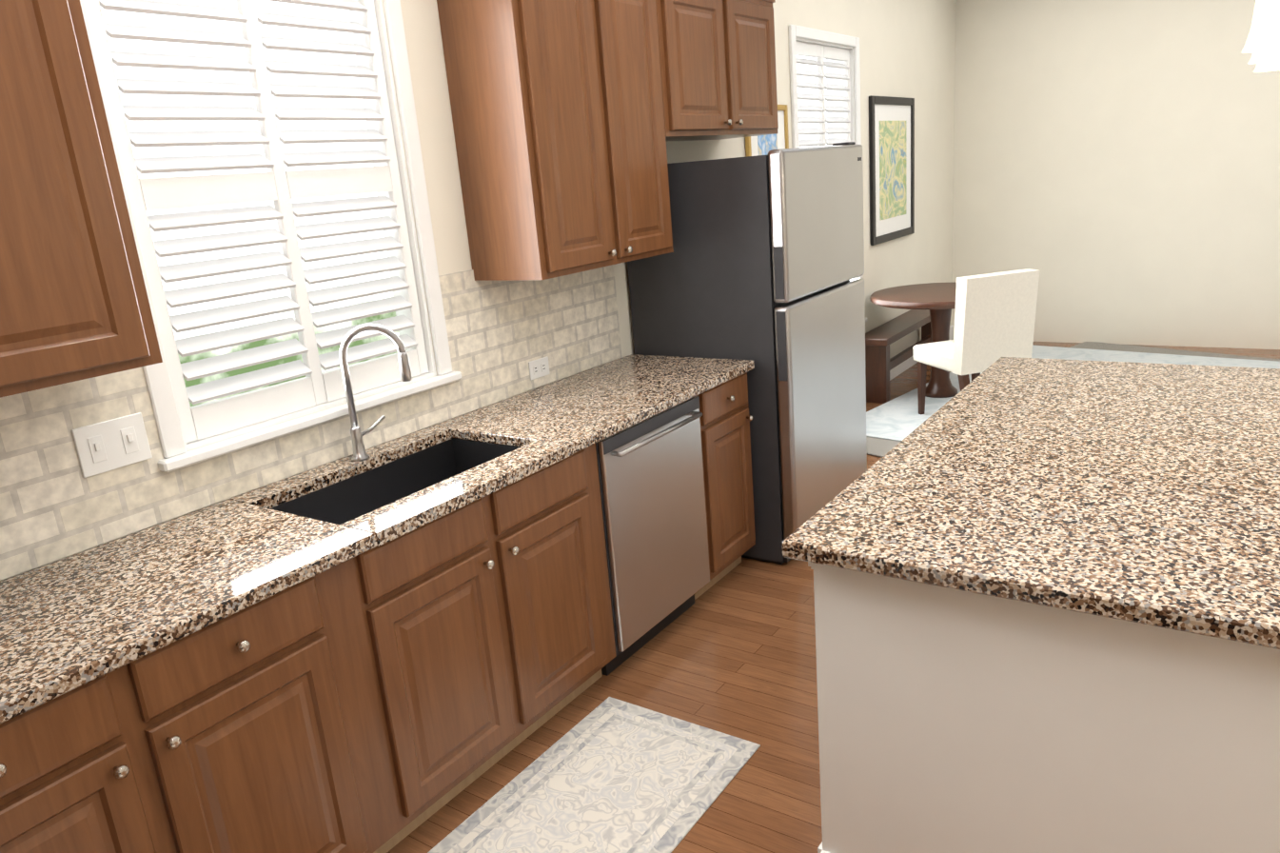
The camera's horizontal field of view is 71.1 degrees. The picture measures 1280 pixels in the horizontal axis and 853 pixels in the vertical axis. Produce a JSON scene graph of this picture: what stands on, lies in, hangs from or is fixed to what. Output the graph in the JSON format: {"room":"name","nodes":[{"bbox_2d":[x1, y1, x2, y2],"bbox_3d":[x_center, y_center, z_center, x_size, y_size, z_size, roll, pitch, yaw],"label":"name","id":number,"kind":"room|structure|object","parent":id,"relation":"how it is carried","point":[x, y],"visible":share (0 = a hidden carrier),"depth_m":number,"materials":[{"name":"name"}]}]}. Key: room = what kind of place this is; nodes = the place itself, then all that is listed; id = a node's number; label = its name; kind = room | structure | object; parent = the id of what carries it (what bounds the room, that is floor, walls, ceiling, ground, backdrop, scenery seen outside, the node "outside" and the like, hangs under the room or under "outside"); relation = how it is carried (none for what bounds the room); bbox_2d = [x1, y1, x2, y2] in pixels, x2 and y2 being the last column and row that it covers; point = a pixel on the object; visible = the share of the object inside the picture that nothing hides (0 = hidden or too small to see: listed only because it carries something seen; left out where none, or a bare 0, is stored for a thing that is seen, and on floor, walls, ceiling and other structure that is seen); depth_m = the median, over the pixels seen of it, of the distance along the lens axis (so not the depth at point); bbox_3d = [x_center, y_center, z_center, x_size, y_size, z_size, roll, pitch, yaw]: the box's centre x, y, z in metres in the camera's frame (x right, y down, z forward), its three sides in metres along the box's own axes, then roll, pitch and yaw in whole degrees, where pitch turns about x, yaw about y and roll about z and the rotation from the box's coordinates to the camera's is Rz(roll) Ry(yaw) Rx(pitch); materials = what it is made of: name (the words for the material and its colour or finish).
{"room":"dining room and kitchen","nodes":[
{"label":"dining room and kitchen","id":0,"kind":"room"},
{"bbox_2d":[350,468,548,605],"bbox_3d":[-0.524,0.270,2.594,0.012,0.187,0.766,6,19,34],"label":"false drawer front","id":1,"kind":"structure","parent":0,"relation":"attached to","point":[378,569],"depth_m":2.40,"materials":[{"name":"brown wood"}]},
{"bbox_2d":[0,0,956,581],"bbox_3d":[0.230,-1.113,4.542,0.150,3.090,9.270,6,19,34],"label":"wall","id":2,"kind":"structure","parent":0,"point":[906,48],"depth_m":6.26,"materials":[{"name":"paint"}]},
{"bbox_2d":[0,0,162,397],"bbox_3d":[-1.590,-0.521,1.504,0.347,1.089,1.199,6,19,34],"label":"upper cabinet","id":3,"kind":"object","parent":2,"relation":"attached to","point":[74,305],"visible":1,"depth_m":1.80,"materials":[{"name":"brown wood"}]},
{"bbox_2d":[79,0,461,472],"bbox_3d":[-1.074,-0.705,2.644,0.195,1.404,1.090,6,19,34],"label":"window","id":4,"kind":"structure","parent":2,"relation":"in","point":[175,448],"depth_m":2.89,"materials":[{"name":"white wood"}]},
{"bbox_2d":[85,0,428,443],"bbox_3d":[-1.058,-0.689,2.638,0.057,1.286,0.902,6,19,34],"label":"window shutter","id":5,"kind":"object","parent":4,"relation":"attached to","point":[278,185],"visible":0.98,"depth_m":2.59,"materials":[{"name":"paint"}]},
{"bbox_2d":[0,264,621,580],"bbox_3d":[-1.148,-0.069,2.532,0.010,0.525,3.715,6,19,34],"label":"tile backsplash","id":6,"kind":"structure","parent":2,"relation":"attached to","point":[55,504],"depth_m":2.55,"materials":[{"name":"beige tile"}]},
{"bbox_2d":[71,412,152,477],"bbox_3d":[-1.328,0.046,2.263,0.013,0.125,0.170,6,19,34],"label":"light switch","id":7,"kind":"object","parent":6,"relation":"attached to","point":[110,444],"visible":1,"depth_m":2.26,"materials":[{"name":"white plastic"}]},
{"bbox_2d":[528,355,550,380],"bbox_3d":[-0.403,-0.233,3.586,0.008,0.074,0.118,6,19,34],"label":"outlet","id":8,"kind":"object","parent":6,"relation":"attached to","point":[539,367],"visible":1,"depth_m":3.58,"materials":[{"name":"white plastic"}]},
{"bbox_2d":[436,0,673,280],"bbox_3d":[-0.271,-1.170,3.305,0.392,1.150,0.915,6,19,34],"label":"upper cabinet","id":9,"kind":"object","parent":2,"relation":"attached to","point":[557,112],"visible":1,"depth_m":3.12,"materials":[{"name":"brown wood"}]},
{"bbox_2d":[655,0,778,141],"bbox_3d":[0.275,-1.661,4.032,0.392,0.690,1.095,6,19,34],"label":"upper cabinet","id":10,"kind":"object","parent":2,"relation":"attached to","point":[718,68],"visible":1,"depth_m":3.89,"materials":[{"name":"brown wood"}]},
{"bbox_2d":[745,104,788,157],"bbox_3d":[0.722,-1.505,5.045,0.025,0.580,0.500,6,19,34],"label":"picture frame","id":11,"kind":"object","parent":2,"relation":"attached to","point":[759,145],"visible":0.19,"depth_m":5.07,"materials":[{"name":"gold metal"}]},
{"bbox_2d":[787,24,867,322],"bbox_3d":[1.181,-1.498,5.842,0.195,1.974,1.100,6,19,34],"label":"window","id":12,"kind":"structure","parent":2,"relation":"in","point":[817,35],"depth_m":5.78,"materials":[{"name":"white wood"}]},
{"bbox_2d":[795,40,850,146],"bbox_3d":[1.195,-1.516,5.827,0.057,1.786,0.912,6,19,34],"label":"window shutter","id":13,"kind":"object","parent":12,"relation":"attached to","point":[820,52],"visible":0.33,"depth_m":5.67,"materials":[{"name":"paint"}]},
{"bbox_2d":[868,95,914,245],"bbox_3d":[1.894,-1.921,6.706,0.025,1.025,0.920,6,19,34],"label":"framed artwork","id":14,"kind":"object","parent":2,"relation":"attached to","point":[892,160],"visible":1,"depth_m":6.67,"materials":[{"name":"black metal"}]},
{"bbox_2d":[889,325,953,380],"bbox_3d":[1.727,-0.310,6.725,0.016,0.130,4.300,6,19,34],"label":"baseboard","id":15,"kind":"structure","parent":2,"relation":"attached to","point":[901,367],"depth_m":7.32,"materials":[{"name":"wood"}]},
{"bbox_2d":[386,338,1279,852],"bbox_3d":[3.294,0.730,2.981,7.270,0.100,9.270,6,19,34],"label":"floor","id":16,"kind":"structure","parent":0,"point":[733,653],"depth_m":3.04,"materials":[{"name":"brown wood"}]},
{"bbox_2d":[0,560,399,852],"bbox_3d":[-1.203,0.854,2.039,0.627,0.900,0.954,6,19,34],"label":"base cabinet","id":17,"kind":"object","parent":16,"relation":"on","point":[253,730],"depth_m":1.91,"materials":[{"name":"brown wood"}]},
{"bbox_2d":[0,354,754,723],"bbox_3d":[-0.835,0.217,2.459,0.632,0.035,3.772,6,19,34],"label":"countertop","id":18,"kind":"structure","parent":17,"relation":"on","point":[70,622],"depth_m":2.16,"materials":[{"name":"stone"}]},
{"bbox_2d":[270,437,456,525],"bbox_3d":[-0.861,0.234,2.823,0.012,0.187,0.766,6,19,34],"label":"sink","id":19,"kind":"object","parent":18,"relation":"in","point":[340,502],"depth_m":2.84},
{"bbox_2d":[339,323,412,461],"bbox_3d":[-0.813,-0.107,2.761,0.186,0.421,0.154,6,19,34],"label":"faucet","id":20,"kind":"object","parent":18,"relation":"on","point":[357,434],"visible":1,"depth_m":2.74,"materials":[{"name":"silver metal"}]},
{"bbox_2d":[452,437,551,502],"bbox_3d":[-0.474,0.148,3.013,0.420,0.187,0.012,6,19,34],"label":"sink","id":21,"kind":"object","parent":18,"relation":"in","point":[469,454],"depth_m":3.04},
{"bbox_2d":[357,483,616,841],"bbox_3d":[-0.636,0.687,2.849,0.627,0.690,1.040,6,19,34],"label":"base cabinet","id":22,"kind":"object","parent":16,"relation":"on","point":[386,697],"depth_m":2.58,"materials":[{"name":"brown wood"}]},
{"bbox_2d":[427,696,760,852],"bbox_3d":[-0.125,1.079,2.566,0.580,0.008,0.920,6,19,34],"label":"area rug","id":23,"kind":"object","parent":16,"relation":"on","point":[610,775],"visible":1,"depth_m":2.61,"materials":[{"name":"white fabric"}]},
{"bbox_2d":[595,395,709,675],"bbox_3d":[-0.155,0.365,3.466,0.671,0.897,0.630,6,19,34],"label":"dishwasher","id":24,"kind":"object","parent":16,"relation":"on","point":[652,490],"visible":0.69,"depth_m":3.25,"materials":[{"name":"silver metal"}]},
{"bbox_2d":[694,372,755,599],"bbox_3d":[0.138,0.221,3.887,0.658,0.900,0.425,6,19,34],"label":"base cabinet","id":25,"kind":"object","parent":16,"relation":"on","point":[725,418],"visible":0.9,"depth_m":3.69,"materials":[{"name":"brown wood"}]},
{"bbox_2d":[627,141,866,564],"bbox_3d":[0.539,-0.375,4.244,0.782,1.785,0.857,6,19,34],"label":"fridge","id":26,"kind":"object","parent":16,"relation":"on","point":[761,265],"visible":0.81,"depth_m":3.83,"materials":[{"name":"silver metal"}]},
{"bbox_2d":[865,309,931,403],"bbox_3d":[2.077,-0.593,6.978,0.240,0.480,1.560,6,19,34],"label":"bench","id":27,"kind":"object","parent":16,"relation":"on","point":[879,363],"visible":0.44,"depth_m":6.46,"materials":[{"name":"brown wood"}]},
{"bbox_2d":[807,561,1279,852],"bbox_3d":[1.387,0.515,2.475,1.159,0.895,1.819,6,19,34],"label":"kitchen island","id":28,"kind":"object","parent":16,"relation":"on","point":[953,720],"visible":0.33,"depth_m":1.79,"materials":[{"name":"paint"}]},
{"bbox_2d":[781,356,1279,649],"bbox_3d":[1.452,0.072,2.296,1.465,0.040,1.935,6,19,34],"label":"island countertop","id":29,"kind":"structure","parent":28,"relation":"on","point":[1147,493],"depth_m":2.04,"materials":[{"name":"stone"}]},
{"bbox_2d":[866,341,1279,457],"bbox_3d":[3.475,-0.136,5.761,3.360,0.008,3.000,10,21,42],"label":"dining rug","id":30,"kind":"object","parent":16,"relation":"on","point":[899,419],"visible":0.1,"depth_m":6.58,"materials":[{"name":"white fabric"}]},
{"bbox_2d":[870,282,957,397],"bbox_3d":[2.143,-0.592,6.396,0.960,0.740,0.960,6,19,34],"label":"dining table","id":31,"kind":"object","parent":30,"relation":"on","point":[937,300],"visible":0.67,"depth_m":6.32,"materials":[{"name":"brown wood"}]},
{"bbox_2d":[913,268,1039,413],"bbox_3d":[2.128,-0.512,5.720,0.500,0.955,0.615,-9,16,-14],"label":"dining chair","id":32,"kind":"object","parent":30,"relation":"on","point":[994,317],"visible":0.77,"depth_m":5.44,"materials":[{"name":"fabric"}]},
{"bbox_2d":[951,0,1279,349],"bbox_3d":[5.782,-2.014,6.082,7.120,3.090,0.150,6,19,34],"label":"wall","id":33,"kind":"structure","parent":0,"point":[1116,171],"depth_m":7.29,"materials":[{"name":"paint"}]},
{"bbox_3d":[3.034,-2.340,2.117,7.270,0.120,9.270,6,19,34],"label":"ceiling","id":34,"kind":"structure","parent":0,"visible":0},
{"bbox_2d":[1241,0,1279,53],"bbox_3d":[1.092,-1.268,1.417,0.132,1.245,0.132,6,19,34],"label":"pendant light","id":35,"kind":"object","parent":34,"relation":"hanging from","point":[1264,34],"visible":1,"depth_m":1.56,"materials":[{"name":"white glass"}]},
{"label":"outside","id":36,"kind":"structure","parent":0,"visible":0},
{"bbox_2d":[99,0,399,406],"bbox_3d":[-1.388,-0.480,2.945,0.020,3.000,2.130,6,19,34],"label":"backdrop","id":37,"kind":"structure","parent":36,"point":[119,17],"depth_m":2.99,"materials":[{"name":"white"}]},
{"bbox_2d":[796,55,827,147],"bbox_3d":[0.844,-1.546,6.067,0.020,3.000,2.140,6,19,34],"label":"window","id":38,"kind":"structure","parent":36,"point":[809,68],"depth_m":6.47,"materials":[{"name":"white"}]}
]}

